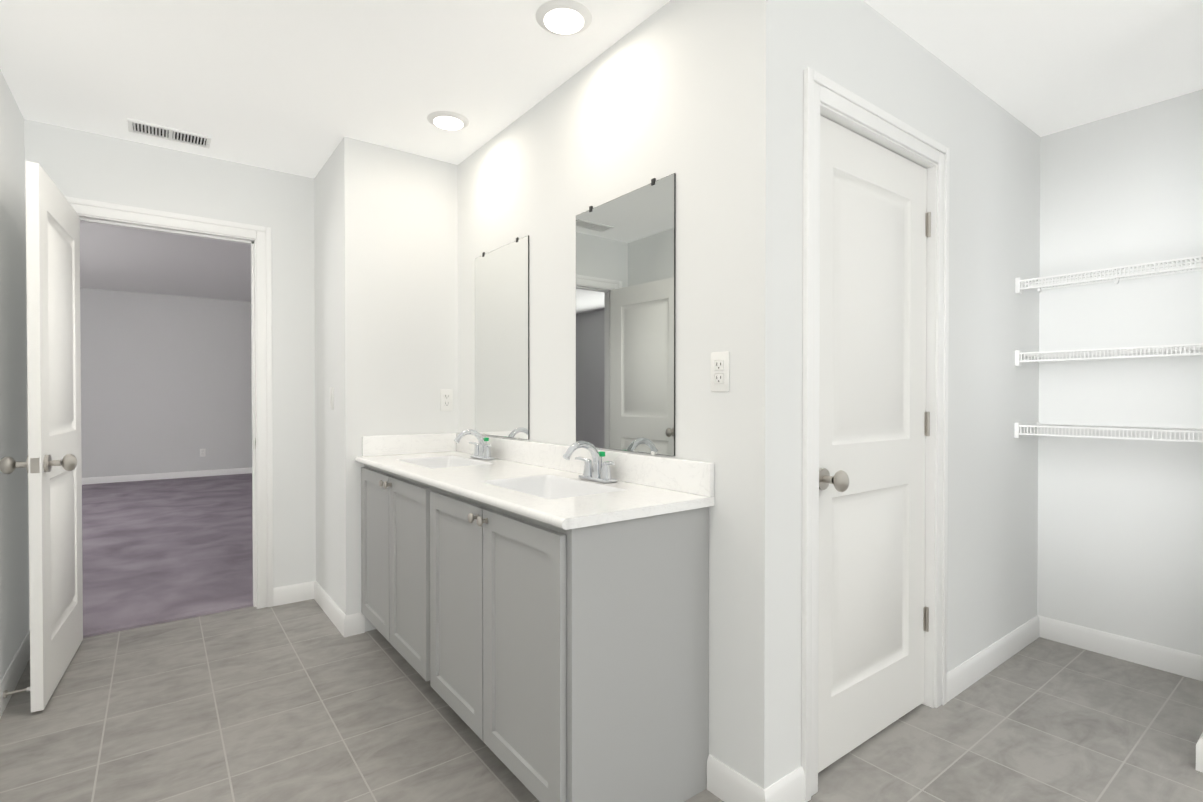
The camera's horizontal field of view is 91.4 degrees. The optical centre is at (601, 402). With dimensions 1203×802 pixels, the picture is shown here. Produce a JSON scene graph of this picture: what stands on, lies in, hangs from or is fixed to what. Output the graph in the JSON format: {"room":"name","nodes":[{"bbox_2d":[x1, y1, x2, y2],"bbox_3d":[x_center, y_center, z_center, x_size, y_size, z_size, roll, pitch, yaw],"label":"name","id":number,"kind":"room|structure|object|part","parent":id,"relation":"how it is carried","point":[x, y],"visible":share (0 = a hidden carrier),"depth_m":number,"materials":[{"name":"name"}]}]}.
{"room":"bathroom","nodes":[
{"label":"bathroom","id":0,"kind":"room"},
{"bbox_2d":[0,69,28,681],"bbox_3d":[-0.905,-0.052,0.304,0.120,2.440,5.890,0,1,-37],"label":"wall","id":1,"kind":"structure","parent":0,"point":[14,604],"depth_m":2.43,"materials":[{"name":"white paint"}]},
{"bbox_2d":[0,630,29,717],"bbox_3d":[-0.877,1.117,0.412,0.040,0.100,5.770,0,1,-37],"label":"baseboard","id":2,"kind":"structure","parent":1,"relation":"attached to","point":[10,679],"depth_m":2.37,"materials":[{"name":"white wood"}]},
{"bbox_2d":[3,687,29,697],"bbox_3d":[-2.200,1.088,2.213,0.074,0.028,0.028,0,1,-37],"label":"door stop","id":3,"kind":"object","parent":2,"relation":"attached to","point":[6,692],"visible":0.92,"depth_m":2.20,"materials":[{"name":"white metal"}]},
{"bbox_2d":[80,222,250,301],"bbox_3d":[-4.369,-1.543,5.670,6.400,0.080,6.630,0,1,-37],"label":"ceiling","id":4,"kind":"structure","parent":0,"point":[114,258],"depth_m":6.41,"materials":[{"name":"white paint"}]},
{"bbox_2d":[80,288,251,477],"bbox_3d":[-4.332,-0.193,5.635,6.640,2.620,6.750,0,1,-37],"label":"wall","id":5,"kind":"structure","parent":0,"point":[166,383],"depth_m":8.30,"materials":[{"name":"white paint"}]},
{"bbox_2d":[82,467,251,484],"bbox_3d":[-6.291,1.042,8.238,6.400,0.100,0.014,0,1,-37],"label":"baseboard","id":6,"kind":"structure","parent":5,"relation":"attached to","point":[171,475],"depth_m":8.31,"materials":[{"name":"white wood"}]},
{"bbox_2d":[200,449,205,456],"bbox_3d":[-5.829,0.729,8.586,0.070,0.116,0.009,0,1,-37],"label":"outlet","id":7,"kind":"object","parent":5,"relation":"attached to","point":[202,452],"visible":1,"depth_m":8.58,"materials":[{"name":"white plastic"}]},
{"bbox_2d":[82,473,252,637],"bbox_3d":[-4.350,1.141,5.671,6.400,0.072,6.690,0,1,-37],"label":"floor","id":8,"kind":"structure","parent":0,"point":[159,551],"depth_m":4.44,"materials":[{"name":"purple carpet"}]},
{"bbox_2d":[24,119,315,629],"bbox_3d":[-3.295,-0.161,2.264,3.990,2.620,0.120,0,1,-37],"label":"wall","id":9,"kind":"structure","parent":0,"point":[75,163],"depth_m":3.29,"materials":[{"name":"white paint"}]},
{"bbox_2d":[0,161,82,712],"bbox_3d":[-2.311,0.126,2.467,0.216,2.019,0.774,0,1,-37],"label":"bedroom door","id":10,"kind":"structure","parent":9,"relation":"in","point":[52,464],"depth_m":2.31,"materials":[{"name":"white wood"}]},
{"bbox_2d":[64,196,272,608],"bbox_3d":[-2.246,0.085,3.059,0.916,2.113,0.155,0,1,-37],"label":"door frame","id":11,"kind":"structure","parent":9,"relation":"attached to","point":[257,238],"depth_m":3.25,"materials":[{"name":"white wood"}]},
{"bbox_2d":[314,136,457,631],"bbox_3d":[-0.534,-0.087,3.919,2.410,2.440,0.810,0,1,-37],"label":"wall","id":12,"kind":"structure","parent":0,"point":[386,281],"depth_m":3.03,"materials":[{"name":"white paint"}]},
{"bbox_2d":[308,581,359,636],"bbox_3d":[-1.448,1.091,3.155,0.044,0.100,0.704,0,1,-37],"label":"baseboard","id":13,"kind":"structure","parent":12,"relation":"attached to","point":[349,625],"depth_m":3.02,"materials":[{"name":"white wood"}]},
{"bbox_2d":[362,433,454,456],"bbox_3d":[-0.990,0.215,3.053,0.485,0.100,0.020,0,1,-37],"label":"backsplash","id":14,"kind":"structure","parent":12,"relation":"attached to","point":[385,445],"depth_m":3.03,"materials":[{"name":"white stone"}]},
{"bbox_2d":[440,389,452,410],"bbox_3d":[-0.837,-0.015,3.176,0.070,0.116,0.009,0,1,-37],"label":"outlet","id":15,"kind":"object","parent":12,"relation":"attached to","point":[446,399],"visible":1,"depth_m":3.17,"materials":[{"name":"white plastic"}]},
{"bbox_2d":[455,433,713,496],"bbox_3d":[-0.234,0.221,2.472,0.020,0.100,1.860,0,1,-37],"label":"backsplash","id":16,"kind":"structure","parent":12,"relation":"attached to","point":[675,475],"depth_m":2.04,"materials":[{"name":"white stone"}]},
{"bbox_2d":[458,0,731,766],"bbox_3d":[-0.159,-0.073,2.491,0.120,2.440,1.920,0,1,-37],"label":"wall","id":17,"kind":"structure","parent":0,"point":[644,102],"depth_m":2.00,"materials":[{"name":"white paint"}]},
{"bbox_2d":[475,235,528,439],"bbox_3d":[-0.487,-0.294,2.814,0.008,0.918,0.545,0,1,-37],"label":"mirror","id":18,"kind":"object","parent":17,"relation":"attached to","point":[501,341],"visible":0.96,"depth_m":2.79,"materials":[{"name":"grey mirror"}]},
{"bbox_2d":[576,173,675,455],"bbox_3d":[0.066,-0.285,2.082,0.008,0.913,0.550,0,1,-37],"label":"mirror","id":19,"kind":"object","parent":17,"relation":"attached to","point":[625,312],"visible":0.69,"depth_m":2.04,"materials":[{"name":"grey mirror"}]},
{"bbox_2d":[711,351,729,391],"bbox_3d":[0.345,-0.091,1.716,0.009,0.116,0.070,0,1,-37],"label":"outlet","id":20,"kind":"object","parent":17,"relation":"attached to","point":[720,371],"visible":1,"depth_m":1.71,"materials":[{"name":"white plastic"}]},
{"bbox_2d":[0,599,1202,801],"bbox_3d":[0.689,1.186,1.558,4.160,0.060,5.950,0,1,-37],"label":"floor","id":21,"kind":"structure","parent":0,"point":[304,701],"depth_m":2.05,"materials":[{"name":"grey tile"}]},
{"bbox_2d":[355,453,714,801],"bbox_3d":[-0.451,0.723,2.326,0.548,0.850,1.838,0,1,-37],"label":"bathroom vanity","id":22,"kind":"object","parent":21,"relation":"on","point":[536,614],"depth_m":1.67,"materials":[{"name":"grey wood"}]},
{"bbox_3d":[-1.059,0.679,2.718,0.052,0.720,0.433,0,1,-37],"label":"door","id":23,"kind":"part","parent":22,"relation":"part of","materials":[{"name":"grey wood"}]},
{"bbox_3d":[-0.793,0.682,2.366,0.052,0.720,0.433,0,1,-37],"label":"door","id":24,"kind":"part","parent":22,"relation":"part of","materials":[{"name":"grey wood"}]},
{"bbox_3d":[-0.505,0.686,1.986,0.052,0.720,0.433,0,1,-37],"label":"door","id":25,"kind":"part","parent":22,"relation":"part of","materials":[{"name":"grey wood"}]},
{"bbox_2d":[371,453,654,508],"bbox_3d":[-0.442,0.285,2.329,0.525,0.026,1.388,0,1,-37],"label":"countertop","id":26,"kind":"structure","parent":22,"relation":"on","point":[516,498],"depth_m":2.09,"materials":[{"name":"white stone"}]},
{"bbox_2d":[454,429,494,459],"bbox_3d":[-0.615,0.195,2.773,0.173,0.142,0.228,0,1,-37],"label":"faucet","id":27,"kind":"object","parent":26,"relation":"on","point":[482,450],"visible":1,"depth_m":2.77,"materials":[{"name":"silver metal"}]},
{"bbox_2d":[562,441,616,482],"bbox_3d":[-0.061,0.202,2.041,0.173,0.142,0.228,0,1,-37],"label":"faucet","id":28,"kind":"object","parent":26,"relation":"on","point":[597,470],"visible":1,"depth_m":2.05,"materials":[{"name":"silver metal"}]},
{"bbox_3d":[-0.239,0.689,1.633,0.052,0.720,0.433,0,1,-37],"label":"door","id":29,"kind":"part","parent":22,"relation":"part of","materials":[{"name":"grey wood"}]},
{"bbox_2d":[0,0,1202,177],"bbox_3d":[0.707,-1.324,1.510,4.160,0.080,5.890,0,1,-37],"label":"ceiling","id":30,"kind":"structure","parent":0,"point":[301,87],"depth_m":2.22,"materials":[{"name":"white paint"}]},
{"bbox_2d":[127,118,211,148],"bbox_3d":[-2.073,-1.289,2.825,0.320,0.014,0.150,0,1,-37],"label":"ceiling vent","id":31,"kind":"object","parent":30,"relation":"in","point":[164,132],"visible":0.98,"depth_m":2.82,"materials":[{"name":"white metal"}]},
{"bbox_2d":[427,111,469,130],"bbox_3d":[-0.702,-1.288,2.695,0.190,0.013,0.190,0,1,-37],"label":"recessed light","id":32,"kind":"object","parent":30,"relation":"in","point":[449,120],"visible":1,"depth_m":2.67,"materials":[{"name":"white"}]},
{"bbox_2d":[535,0,591,35],"bbox_3d":[-0.126,-1.281,1.966,0.190,0.013,0.190,0,1,-37],"label":"recessed light","id":33,"kind":"object","parent":30,"relation":"in","point":[564,17],"visible":0.96,"depth_m":1.94,"materials":[{"name":"white"}]},
{"bbox_2d":[730,0,1040,788],"bbox_3d":[1.256,-0.071,2.282,2.127,2.440,0.120,0,1,-37],"label":"wall","id":34,"kind":"structure","parent":0,"point":[865,51],"depth_m":1.78,"materials":[{"name":"white paint"}]},
{"bbox_2d":[818,115,930,772],"bbox_3d":[0.922,0.130,2.016,0.774,2.019,0.216,0,1,-37],"label":"door","id":35,"kind":"structure","parent":34,"relation":"in","point":[875,233],"depth_m":1.98,"materials":[{"name":"white painted wood"},{"name":"satin nickel"}]},
{"bbox_2d":[801,67,949,801],"bbox_3d":[0.908,0.095,2.021,0.916,2.113,0.155,0,1,-37],"label":"door frame","id":36,"kind":"structure","parent":34,"relation":"attached to","point":[827,98],"depth_m":1.92,"materials":[{"name":"white wood"}]},
{"bbox_2d":[947,615,1043,701],"bbox_3d":[1.713,1.096,2.554,1.004,0.100,0.014,0,1,-37],"label":"baseboard","id":37,"kind":"structure","parent":34,"relation":"attached to","point":[976,667],"depth_m":2.52,"materials":[{"name":"white wood"}]},
{"bbox_2d":[1037,89,1202,655],"bbox_3d":[3.069,-0.066,1.747,0.120,2.440,3.160,0,1,-37],"label":"wall","id":38,"kind":"structure","parent":0,"point":[1120,537],"depth_m":2.62,"materials":[{"name":"white paint"}]},
{"bbox_2d":[1014,422,1202,442],"bbox_3d":[2.509,0.250,2.128,0.320,0.307,1.640,0,1,-37],"label":"wire shelf","id":39,"kind":"object","parent":38,"relation":"attached to","point":[1018,433],"visible":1,"depth_m":2.46,"materials":[{"name":"white metal"}]},
{"bbox_2d":[1015,343,1202,365],"bbox_3d":[2.509,-0.080,2.125,0.320,0.307,1.640,0,1,-37],"label":"wire shelf","id":40,"kind":"object","parent":38,"relation":"attached to","point":[1116,351],"visible":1,"depth_m":2.46,"materials":[{"name":"white metal"}]},
{"bbox_2d":[1015,255,1202,293],"bbox_3d":[2.509,-0.410,2.122,0.320,0.307,1.640,0,1,-37],"label":"wire shelf","id":41,"kind":"object","parent":38,"relation":"attached to","point":[1097,278],"visible":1,"depth_m":2.48,"materials":[{"name":"white metal"}]},
{"bbox_2d":[1044,617,1202,680],"bbox_3d":[3.052,1.105,1.670,0.014,0.100,3.040,0,1,-37],"label":"baseboard","id":42,"kind":"structure","parent":38,"relation":"attached to","point":[1178,662],"depth_m":2.61,"materials":[{"name":"white wood"}]},
{"bbox_2d":[1196,732,1202,772],"bbox_3d":[2.587,1.112,0.901,0.014,0.100,2.374,0,1,-37],"label":"baseboard","id":43,"kind":"structure","parent":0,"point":[1199,746],"depth_m":1.84,"materials":[{"name":"white"}]}
]}

